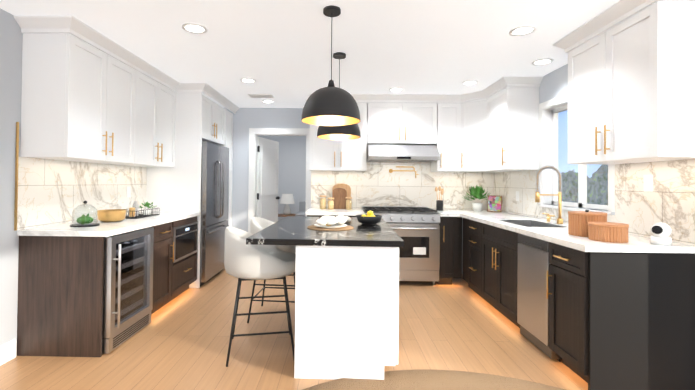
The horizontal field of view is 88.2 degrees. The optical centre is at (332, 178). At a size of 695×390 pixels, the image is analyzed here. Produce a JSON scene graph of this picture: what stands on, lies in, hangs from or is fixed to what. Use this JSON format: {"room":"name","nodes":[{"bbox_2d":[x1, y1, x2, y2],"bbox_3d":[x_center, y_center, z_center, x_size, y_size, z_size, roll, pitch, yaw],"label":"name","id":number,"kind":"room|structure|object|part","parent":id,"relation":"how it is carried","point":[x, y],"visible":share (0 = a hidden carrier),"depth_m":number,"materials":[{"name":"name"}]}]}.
{"room":"kitchen","nodes":[
{"label":"kitchen","id":0,"kind":"room"},
{"bbox_2d":[0,8,113,355],"bbox_3d":[-2.358,0.062,3.044,0.150,2.460,11.200,1,-1,1],"label":"wall","id":1,"kind":"structure","parent":0,"point":[11,37],"depth_m":2.54,"materials":[{"name":"grey paint"}]},
{"bbox_2d":[0,338,15,365],"bbox_3d":[-2.347,1.192,0.010,0.016,0.135,5.160,1,-1,1],"label":"baseboard","id":2,"kind":"structure","parent":1,"relation":"attached to","point":[7,351],"depth_m":2.51,"materials":[{"name":"white paint"}]},
{"bbox_2d":[18,15,141,166],"bbox_3d":[-2.099,-0.660,3.084,0.350,1.008,0.915,1,-1,1],"label":"upper cabinet","id":3,"kind":"object","parent":1,"relation":"attached to","point":[82,101],"depth_m":2.72,"materials":[{"name":"white paint"}]},
{"bbox_2d":[14,122,146,230],"bbox_3d":[-2.268,-0.011,3.458,0.012,0.784,1.745,1,-1,1],"label":"backsplash","id":4,"kind":"structure","parent":1,"relation":"attached to","point":[48,192],"depth_m":3.06,"materials":[{"name":"stone"}]},
{"bbox_2d":[126,186,130,196],"bbox_3d":[-2.252,0.143,3.959,0.004,0.120,0.075,1,-1,1],"label":"wall outlet plate","id":5,"kind":"object","parent":4,"relation":"attached to","point":[128,193],"depth_m":3.95,"materials":[{"name":"white paint"}]},
{"bbox_2d":[142,63,177,166],"bbox_3d":[-2.082,-0.651,3.878,0.350,1.008,0.913,1,-1,1],"label":"upper cabinet","id":6,"kind":"object","parent":1,"relation":"attached to","point":[158,101],"depth_m":3.90,"materials":[{"name":"white paint"}]},
{"bbox_2d":[226,108,309,231],"bbox_3d":[-1.263,0.101,5.731,1.928,2.460,0.120,1,-1,1],"label":"wall","id":7,"kind":"structure","parent":0,"point":[245,120],"depth_m":5.68,"materials":[{"name":"grey paint"}]},
{"bbox_2d":[256,137,279,222],"bbox_3d":[-1.095,0.322,6.172,0.090,2.010,0.802,0,-1,15],"label":"interior door","id":8,"kind":"structure","parent":7,"relation":"in","point":[268,197],"depth_m":6.12,"materials":[{"name":"white paint"}]},
{"bbox_2d":[248,128,310,232],"bbox_3d":[-0.826,0.267,5.711,1.003,2.135,0.138,1,-1,1],"label":"door frame","id":9,"kind":"structure","parent":7,"relation":"attached to","point":[254,133],"depth_m":5.66,"materials":[{"name":"white paint"}]},
{"bbox_2d":[257,136,305,220],"bbox_3d":[-0.542,0.139,8.667,3.248,2.460,0.120,1,-1,1],"label":"wall","id":10,"kind":"structure","parent":0,"point":[292,167],"depth_m":8.61,"materials":[{"name":"grey paint"}]},
{"bbox_2d":[0,269,587,389],"bbox_3d":[-0.026,1.363,2.981,5.140,0.100,11.800,1,-1,1],"label":"floor","id":11,"kind":"structure","parent":0,"point":[180,341],"depth_m":2.75,"materials":[{"name":"brown wood"}]},
{"bbox_2d":[17,228,156,356],"bbox_3d":[-1.970,0.857,2.967,0.640,0.876,0.720,1,-1,1],"label":"base cabinet","id":12,"kind":"object","parent":11,"relation":"on","point":[60,293],"depth_m":2.61,"materials":[{"name":"brown wood"}]},
{"bbox_2d":[17,212,199,235],"bbox_3d":[-1.944,0.405,3.459,0.663,0.040,1.720,1,-1,1],"label":"countertop","id":13,"kind":"structure","parent":12,"relation":"on","point":[126,225],"depth_m":2.84,"materials":[{"name":"white stone"}]},
{"bbox_2d":[70,200,99,226],"bbox_3d":[-1.998,0.275,2.894,0.200,0.204,0.200,1,-1,1],"label":"cloche","id":14,"kind":"object","parent":13,"relation":"on","point":[83,220],"visible":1,"depth_m":2.87,"materials":[{"name":"clear glass"}]},
{"bbox_2d":[97,209,125,221],"bbox_3d":[-1.992,0.331,3.233,0.230,0.100,0.230,1,-1,1],"label":"bowl","id":15,"kind":"object","parent":13,"relation":"on","point":[112,215],"visible":1,"depth_m":3.15,"materials":[{"name":"gold metal"}]},
{"bbox_2d":[125,201,159,218],"bbox_3d":[-1.991,0.279,3.677,0.268,0.212,0.453,1,-1,1],"label":"wire basket","id":16,"kind":"object","parent":13,"relation":"on","point":[133,211],"visible":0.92,"depth_m":3.68,"materials":[{"name":"black metal"}]},
{"bbox_2d":[102,227,153,354],"bbox_3d":[-1.915,0.861,2.936,0.692,0.868,0.600,1,-1,1],"label":"wine cooler","id":17,"kind":"object","parent":12,"relation":"in","point":[128,283],"visible":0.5,"depth_m":2.90,"materials":[{"name":"silver metal"}]},
{"bbox_2d":[157,220,176,309],"bbox_3d":[-1.960,0.863,3.471,0.640,0.876,0.408,1,-1,1],"label":"base cabinet","id":18,"kind":"object","parent":11,"relation":"on","point":[165,244],"depth_m":3.53,"materials":[{"name":"brown wood"}]},
{"bbox_2d":[173,216,197,298],"bbox_3d":[-1.943,0.868,3.956,0.653,0.876,0.720,1,-1,1],"label":"base cabinet","id":19,"kind":"object","parent":11,"relation":"on","point":[185,236],"depth_m":3.96,"materials":[{"name":"brown wood"}]},
{"bbox_3d":[-1.857,0.686,3.987,0.485,0.358,0.604,1,-1,1],"label":"microwave drawer","id":20,"kind":"part","parent":19,"relation":"part of","materials":[{"name":"silver metal"}]},
{"bbox_2d":[146,92,229,287],"bbox_3d":[-1.913,0.135,4.829,0.663,2.360,1.010,1,-1,1],"label":"tall cabinet","id":21,"kind":"object","parent":11,"relation":"on","point":[200,117],"depth_m":4.33,"materials":[{"name":"white paint"}]},
{"bbox_2d":[200,141,228,286],"bbox_3d":[-1.841,0.428,4.792,0.754,1.775,0.885,1,-1,1],"label":"fridge","id":22,"kind":"object","parent":11,"relation":"on","point":[214,187],"visible":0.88,"depth_m":4.59,"materials":[{"name":"silver metal"}]},
{"bbox_2d":[228,112,232,226],"bbox_3d":[-1.900,0.142,5.468,0.663,2.360,0.428,1,-1,1],"label":"tall cabinet","id":23,"kind":"object","parent":11,"relation":"on","point":[231,115],"depth_m":5.62,"materials":[{"name":"white paint"}]},
{"bbox_2d":[224,226,295,366],"bbox_3d":[-0.541,0.836,2.757,0.570,0.941,0.555,1,-1,1],"label":"stool","id":24,"kind":"object","parent":11,"relation":"on","point":[243,261],"visible":0.96,"depth_m":2.55,"materials":[{"name":"white fabric"}]},
{"bbox_2d":[247,217,295,322],"bbox_3d":[-0.511,0.844,3.467,0.565,0.941,0.535,1,-1,1],"label":"stool","id":25,"kind":"object","parent":11,"relation":"on","point":[257,224],"visible":0.31,"depth_m":3.28,"materials":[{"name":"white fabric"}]},
{"bbox_2d":[278,214,295,216],"bbox_3d":[-1.036,1.084,8.156,0.520,0.550,0.520,1,-1,1],"label":"side table","id":26,"kind":"object","parent":11,"relation":"on","point":[281,215],"visible":0.23,"depth_m":7.94,"materials":[{"name":"brown wood"}]},
{"bbox_2d":[280,194,294,214],"bbox_3d":[-1.031,0.573,8.162,0.340,0.470,0.340,1,-1,1],"label":"table lamp","id":27,"kind":"object","parent":26,"relation":"on","point":[286,199],"visible":1,"depth_m":8.07,"materials":[{"name":"white ceramic"}]},
{"bbox_2d":[295,201,305,216],"bbox_3d":[0.056,0.942,7.910,1.650,0.850,0.950,1,-1,1],"label":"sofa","id":28,"kind":"object","parent":11,"relation":"on","point":[301,212],"visible":0.08,"depth_m":8.18,"materials":[{"name":"grey fabric"}]},
{"bbox_2d":[294,248,398,379],"bbox_3d":[0.125,0.879,3.067,0.712,0.874,1.485,1,-1,1],"label":"kitchen island","id":29,"kind":"object","parent":11,"relation":"on","point":[346,303],"depth_m":2.33,"materials":[{"name":"white stone"}]},
{"bbox_2d":[246,216,403,247],"bbox_3d":[-0.019,0.419,3.079,1.058,0.040,1.574,1,-1,1],"label":"island countertop","id":30,"kind":"structure","parent":29,"relation":"on","point":[290,230],"depth_m":2.46,"materials":[{"name":"black stone"}]},
{"bbox_2d":[307,215,353,230],"bbox_3d":[-0.015,0.349,2.924,0.380,0.096,0.380,1,-1,1],"label":"place setting","id":31,"kind":"object","parent":30,"relation":"on","point":[328,223],"visible":1,"depth_m":2.86,"materials":[{"name":"ceramic"}]},
{"bbox_2d":[356,210,381,224],"bbox_3d":[0.328,0.343,3.219,0.236,0.120,0.236,1,-1,1],"label":"lemon bowl","id":32,"kind":"object","parent":30,"relation":"on","point":[369,218],"visible":1,"depth_m":3.15,"materials":[{"name":"black ceramic"}]},
{"bbox_2d":[306,208,461,284],"bbox_3d":[0.646,0.881,4.782,1.963,0.915,0.678,1,-1,1],"label":"base cabinet","id":33,"kind":"object","parent":11,"relation":"on","point":[450,223],"visible":0.4,"depth_m":4.47,"materials":[{"name":"brown wood"}]},
{"bbox_2d":[319,195,325,208],"bbox_3d":[-0.135,0.322,4.965,0.090,0.190,0.090,1,-1,-11],"label":"decorative jar","id":34,"kind":"object","parent":33,"relation":"on","point":[322,204],"depth_m":4.93,"materials":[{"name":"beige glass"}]},
{"bbox_2d":[327,198,333,208],"bbox_3d":[-0.025,0.338,4.963,0.090,0.160,0.090,1,-1,-11],"label":"decorative jar","id":35,"kind":"object","parent":33,"relation":"on","point":[330,204],"depth_m":4.93,"materials":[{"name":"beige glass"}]},
{"bbox_2d":[332,183,350,208],"bbox_3d":[0.127,0.241,5.035,0.260,0.359,0.102,1,-1,1],"label":"cutting boards","id":36,"kind":"object","parent":33,"relation":"on","point":[341,192],"visible":0.85,"depth_m":5.01,"materials":[{"name":"brown wood"}]},
{"bbox_2d":[345,197,351,209],"bbox_3d":[0.225,0.336,4.958,0.090,0.170,0.090,1,-1,-11],"label":"decorative jar","id":37,"kind":"object","parent":33,"relation":"on","point":[348,203],"depth_m":4.92,"materials":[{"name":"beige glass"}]},
{"bbox_2d":[435,186,443,210],"bbox_3d":[1.475,0.265,4.931,0.122,0.335,0.094,1,-1,1],"label":"utensil crock","id":38,"kind":"object","parent":33,"relation":"on","point":[439,204],"visible":1,"depth_m":4.90,"materials":[{"name":"black ceramic"}]},
{"bbox_2d":[362,206,439,284],"bbox_3d":[0.873,0.863,4.750,0.929,0.955,0.712,1,-1,1],"label":"range","id":39,"kind":"object","parent":11,"relation":"on","point":[416,230],"visible":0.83,"depth_m":4.46,"materials":[{"name":"silver metal"}]},
{"bbox_2d":[303,370,565,389],"bbox_3d":[0.652,1.290,0.927,3.060,0.012,3.060,1,-1,1],"label":"rug","id":40,"kind":"object","parent":11,"relation":"on","point":[427,380],"visible":0.85,"depth_m":2.29,"materials":[{"name":"fabric"}]},
{"bbox_2d":[462,218,467,282],"bbox_3d":[1.937,0.908,4.320,0.675,0.876,0.312,1,-1,1],"label":"base cabinet","id":41,"kind":"object","parent":11,"relation":"on","point":[465,220],"depth_m":4.38,"materials":[{"name":"brown wood"}]},
{"bbox_2d":[468,218,479,291],"bbox_3d":[1.930,0.905,3.981,0.675,0.876,0.450,1,-1,1],"label":"base cabinet","id":42,"kind":"object","parent":11,"relation":"on","point":[473,227],"depth_m":4.08,"materials":[{"name":"brown wood"}]},
{"bbox_2d":[476,222,520,321],"bbox_3d":[1.919,0.899,3.452,0.675,0.876,0.812,1,-1,1],"label":"base cabinet","id":43,"kind":"object","parent":11,"relation":"on","point":[494,272],"depth_m":3.46,"materials":[{"name":"brown wood"}]},
{"bbox_2d":[512,234,539,327],"bbox_3d":[1.906,0.892,2.816,0.675,0.876,0.580,1,-1,1],"label":"base cabinet","id":44,"kind":"object","parent":11,"relation":"on","point":[514,236],"depth_m":3.10,"materials":[{"name":"brown wood"}]},
{"bbox_2d":[517,233,561,361],"bbox_3d":[1.846,0.895,2.817,0.590,0.868,0.450,1,-1,1],"label":"dishwasher","id":45,"kind":"object","parent":44,"relation":"in","point":[532,300],"visible":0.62,"depth_m":2.79,"materials":[{"name":"silver metal"}]},
{"bbox_2d":[546,242,694,389],"bbox_3d":[1.897,0.887,2.386,0.675,0.876,0.400,1,-1,1],"label":"base cabinet","id":46,"kind":"object","parent":11,"relation":"on","point":[621,316],"depth_m":2.19,"materials":[{"name":"brown wood"}]},
{"bbox_2d":[448,210,694,253],"bbox_3d":[1.916,0.443,3.635,0.698,0.040,2.928,1,-1,1],"label":"countertop","id":47,"kind":"structure","parent":46,"relation":"on","point":[636,244],"depth_m":2.42,"materials":[{"name":"white stone"}]},
{"bbox_2d":[462,185,488,210],"bbox_3d":[1.963,0.257,4.872,0.382,0.359,0.338,1,-1,1],"label":"potted plant","id":48,"kind":"object","parent":47,"relation":"on","point":[476,192],"visible":1,"depth_m":4.83,"materials":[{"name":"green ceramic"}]},
{"bbox_2d":[487,195,501,211],"bbox_3d":[2.157,0.330,4.768,0.180,0.219,0.050,0,-1,39],"label":"photo frame","id":49,"kind":"object","parent":47,"relation":"on","point":[494,203],"visible":0.93,"depth_m":4.76,"materials":[{"name":"multicoloured wood"}]},
{"bbox_2d":[500,220,563,226],"bbox_3d":[1.887,0.528,3.436,0.376,0.206,0.626,1,-1,1],"label":"sink","id":50,"kind":"object","parent":47,"relation":"in","point":[529,223],"visible":0.02,"depth_m":3.74,"materials":[{"name":"silver metal"}]},
{"bbox_2d":[535,165,562,223],"bbox_3d":[2.037,0.145,3.401,0.257,0.552,0.111,1,-1,1],"label":"faucet","id":51,"kind":"object","parent":47,"relation":"on","point":[537,199],"visible":1,"depth_m":3.36,"materials":[{"name":"gold metal"}]},
{"bbox_2d":[568,210,628,242],"bbox_3d":[1.849,0.317,2.504,0.246,0.185,0.456,1,-1,1],"label":"canisters","id":52,"kind":"object","parent":47,"relation":"on","point":[594,226],"visible":1,"depth_m":2.42,"materials":[{"name":"brown wood"}]},
{"bbox_2d":[650,222,671,244],"bbox_3d":[2.063,0.341,2.258,0.112,0.135,0.101,1,-1,1],"label":"security camera","id":53,"kind":"object","parent":47,"relation":"on","point":[661,232],"visible":1,"depth_m":2.23,"materials":[{"name":"white plastic"}]},
{"bbox_2d":[0,0,656,107],"bbox_3d":[-0.002,-1.197,3.009,5.140,0.100,11.800,1,-1,1],"label":"ceiling","id":54,"kind":"structure","parent":0,"point":[279,51],"depth_m":2.96,"materials":[{"name":"white paint"}]},
{"bbox_2d":[182,23,206,33],"bbox_3d":[-1.058,-1.154,2.750,0.184,0.009,0.184,1,-1,1],"label":"recessed light","id":55,"kind":"object","parent":54,"relation":"in","point":[195,28],"visible":1,"depth_m":2.75,"materials":[{"name":"white paint"}]},
{"bbox_2d":[240,78,255,82],"bbox_3d":[-0.979,-1.138,4.149,0.184,0.009,0.184,1,-1,1],"label":"recessed light","id":56,"kind":"object","parent":54,"relation":"in","point":[247,80],"visible":1,"depth_m":4.15,"materials":[{"name":"white paint"}]},
{"bbox_2d":[248,94,273,97],"bbox_3d":[-0.974,-1.127,4.879,0.320,0.015,0.180,1,-1,1],"label":"ceiling vent","id":57,"kind":"object","parent":54,"relation":"in","point":[260,95],"visible":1,"depth_m":4.86,"materials":[{"name":"white metal"}]},
{"bbox_2d":[262,100,274,102],"bbox_3d":[-0.937,-1.126,5.218,0.184,0.009,0.184,1,-1,1],"label":"recessed light","id":58,"kind":"object","parent":54,"relation":"in","point":[267,101],"visible":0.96,"depth_m":5.22,"materials":[{"name":"white paint"}]},
{"bbox_2d":[301,5,359,125],"bbox_3d":[-0.007,-0.772,2.434,0.400,0.759,0.400,1,-1,1],"label":"pendant light","id":59,"kind":"object","parent":54,"relation":"hanging from","point":[331,104],"visible":1,"depth_m":2.31,"materials":[{"name":"black metal"}]},
{"bbox_2d":[317,52,360,139],"bbox_3d":[0.060,-0.763,3.283,0.400,0.759,0.400,1,-1,1],"label":"pendant light","id":60,"kind":"object","parent":54,"relation":"hanging from","point":[346,132],"visible":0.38,"depth_m":3.19,"materials":[{"name":"black metal"}]},
{"bbox_2d":[389,88,403,91],"bbox_3d":[0.799,-1.118,4.492,0.184,0.009,0.184,1,-1,1],"label":"recessed light","id":61,"kind":"object","parent":54,"relation":"in","point":[396,89],"visible":0.98,"depth_m":4.49,"materials":[{"name":"white paint"}]},
{"bbox_2d":[461,80,477,84],"bbox_3d":[1.592,-1.114,4.155,0.184,0.009,0.184,1,-1,1],"label":"recessed light","id":62,"kind":"object","parent":54,"relation":"in","point":[471,82],"visible":0.98,"depth_m":4.14,"materials":[{"name":"white paint"}]},
{"bbox_2d":[509,25,535,35],"bbox_3d":[1.452,-1.130,2.738,0.184,0.009,0.184,1,-1,1],"label":"recessed light","id":63,"kind":"object","parent":54,"relation":"in","point":[523,30],"visible":0.98,"depth_m":2.73,"materials":[{"name":"white paint"}]},
{"bbox_2d":[531,58,553,65],"bbox_3d":[2.007,-1.118,3.426,0.184,0.009,0.184,1,-1,1],"label":"recessed light","id":64,"kind":"object","parent":54,"relation":"in","point":[545,61],"visible":0.98,"depth_m":3.42,"materials":[{"name":"white paint"}]},
{"bbox_2d":[434,102,491,251],"bbox_3d":[1.077,0.120,5.483,2.762,2.460,0.720,1,-1,1],"label":"wall","id":65,"kind":"structure","parent":0,"point":[462,220],"depth_m":5.10,"materials":[{"name":"grey paint"}]},
{"bbox_2d":[311,162,493,209],"bbox_3d":[0.991,-0.019,5.121,2.599,0.897,0.010,1,-1,1],"label":"backsplash","id":66,"kind":"structure","parent":65,"relation":"attached to","point":[376,184],"depth_m":5.11,"materials":[{"name":"stone"}]},
{"bbox_2d":[389,166,418,177],"bbox_3d":[1.007,-0.096,5.073,0.410,0.163,0.084,1,-1,1],"label":"pot filler","id":67,"kind":"object","parent":66,"relation":"attached to","point":[391,170],"visible":0.96,"depth_m":5.05,"materials":[{"name":"gold metal"}]},
{"bbox_2d":[449,104,452,171],"bbox_3d":[1.977,-0.552,4.916,0.648,0.910,0.385,1,-1,1],"label":"upper cabinet","id":68,"kind":"object","parent":65,"relation":"attached to","point":[450,105],"depth_m":4.78,"materials":[{"name":"white paint"}]},
{"bbox_2d":[367,144,439,161],"bbox_3d":[0.929,-0.356,4.877,0.918,0.228,0.503,1,-1,1],"label":"range hood","id":69,"kind":"object","parent":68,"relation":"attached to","point":[402,152],"visible":0.94,"depth_m":4.69,"materials":[{"name":"silver metal"}]},
{"bbox_2d":[494,63,687,214],"bbox_3d":[2.303,0.090,1.582,0.150,2.460,8.470,1,-1,1],"label":"wall","id":70,"kind":"structure","parent":0,"point":[554,84],"depth_m":3.68,"materials":[{"name":"grey paint"}]},
{"bbox_2d":[453,88,516,171],"bbox_3d":[1.971,-0.605,4.623,0.648,1.008,0.318,1,-1,1],"label":"upper cabinet","id":71,"kind":"object","parent":70,"relation":"attached to","point":[497,132],"depth_m":4.52,"materials":[{"name":"white paint"}]},
{"bbox_2d":[539,93,614,214],"bbox_3d":[2.329,-0.268,3.395,0.180,1.125,1.090,1,-1,1],"label":"window","id":72,"kind":"structure","parent":70,"relation":"in","point":[550,110],"depth_m":3.80,"materials":[{"name":"white paint"}]},
{"bbox_2d":[494,159,694,245],"bbox_3d":[2.264,0.159,3.617,0.010,0.533,2.939,1,-1,1],"label":"backsplash","id":73,"kind":"structure","parent":70,"relation":"attached to","point":[669,200],"depth_m":2.59,"materials":[{"name":"stone"}]},
{"bbox_2d":[516,191,518,200],"bbox_3d":[2.272,0.210,4.404,0.004,0.120,0.075,1,-1,1],"label":"wall outlet plate","id":74,"kind":"object","parent":73,"relation":"attached to","point":[517,192],"depth_m":4.40,"materials":[{"name":"white paint"}]},
{"bbox_2d":[644,175,652,191],"bbox_3d":[2.235,0.029,2.537,0.004,0.120,0.075,1,-1,1],"label":"wall outlet plate","id":75,"kind":"object","parent":73,"relation":"attached to","point":[648,183],"depth_m":2.53,"materials":[{"name":"white paint"}]},
{"bbox_2d":[553,0,694,164],"bbox_3d":[2.038,-0.627,2.495,0.425,1.008,0.980,1,-1,1],"label":"upper cabinet","id":76,"kind":"object","parent":70,"relation":"attached to","point":[631,89],"visible":1,"depth_m":2.27,"materials":[{"name":"white paint"}]},
{"label":"outside","id":77,"kind":"structure","parent":0,"visible":0},
{"bbox_2d":[558,110,607,204],"bbox_3d":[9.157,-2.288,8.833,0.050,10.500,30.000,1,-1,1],"label":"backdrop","id":78,"kind":"structure","parent":77,"point":[593,172],"depth_m":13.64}
]}

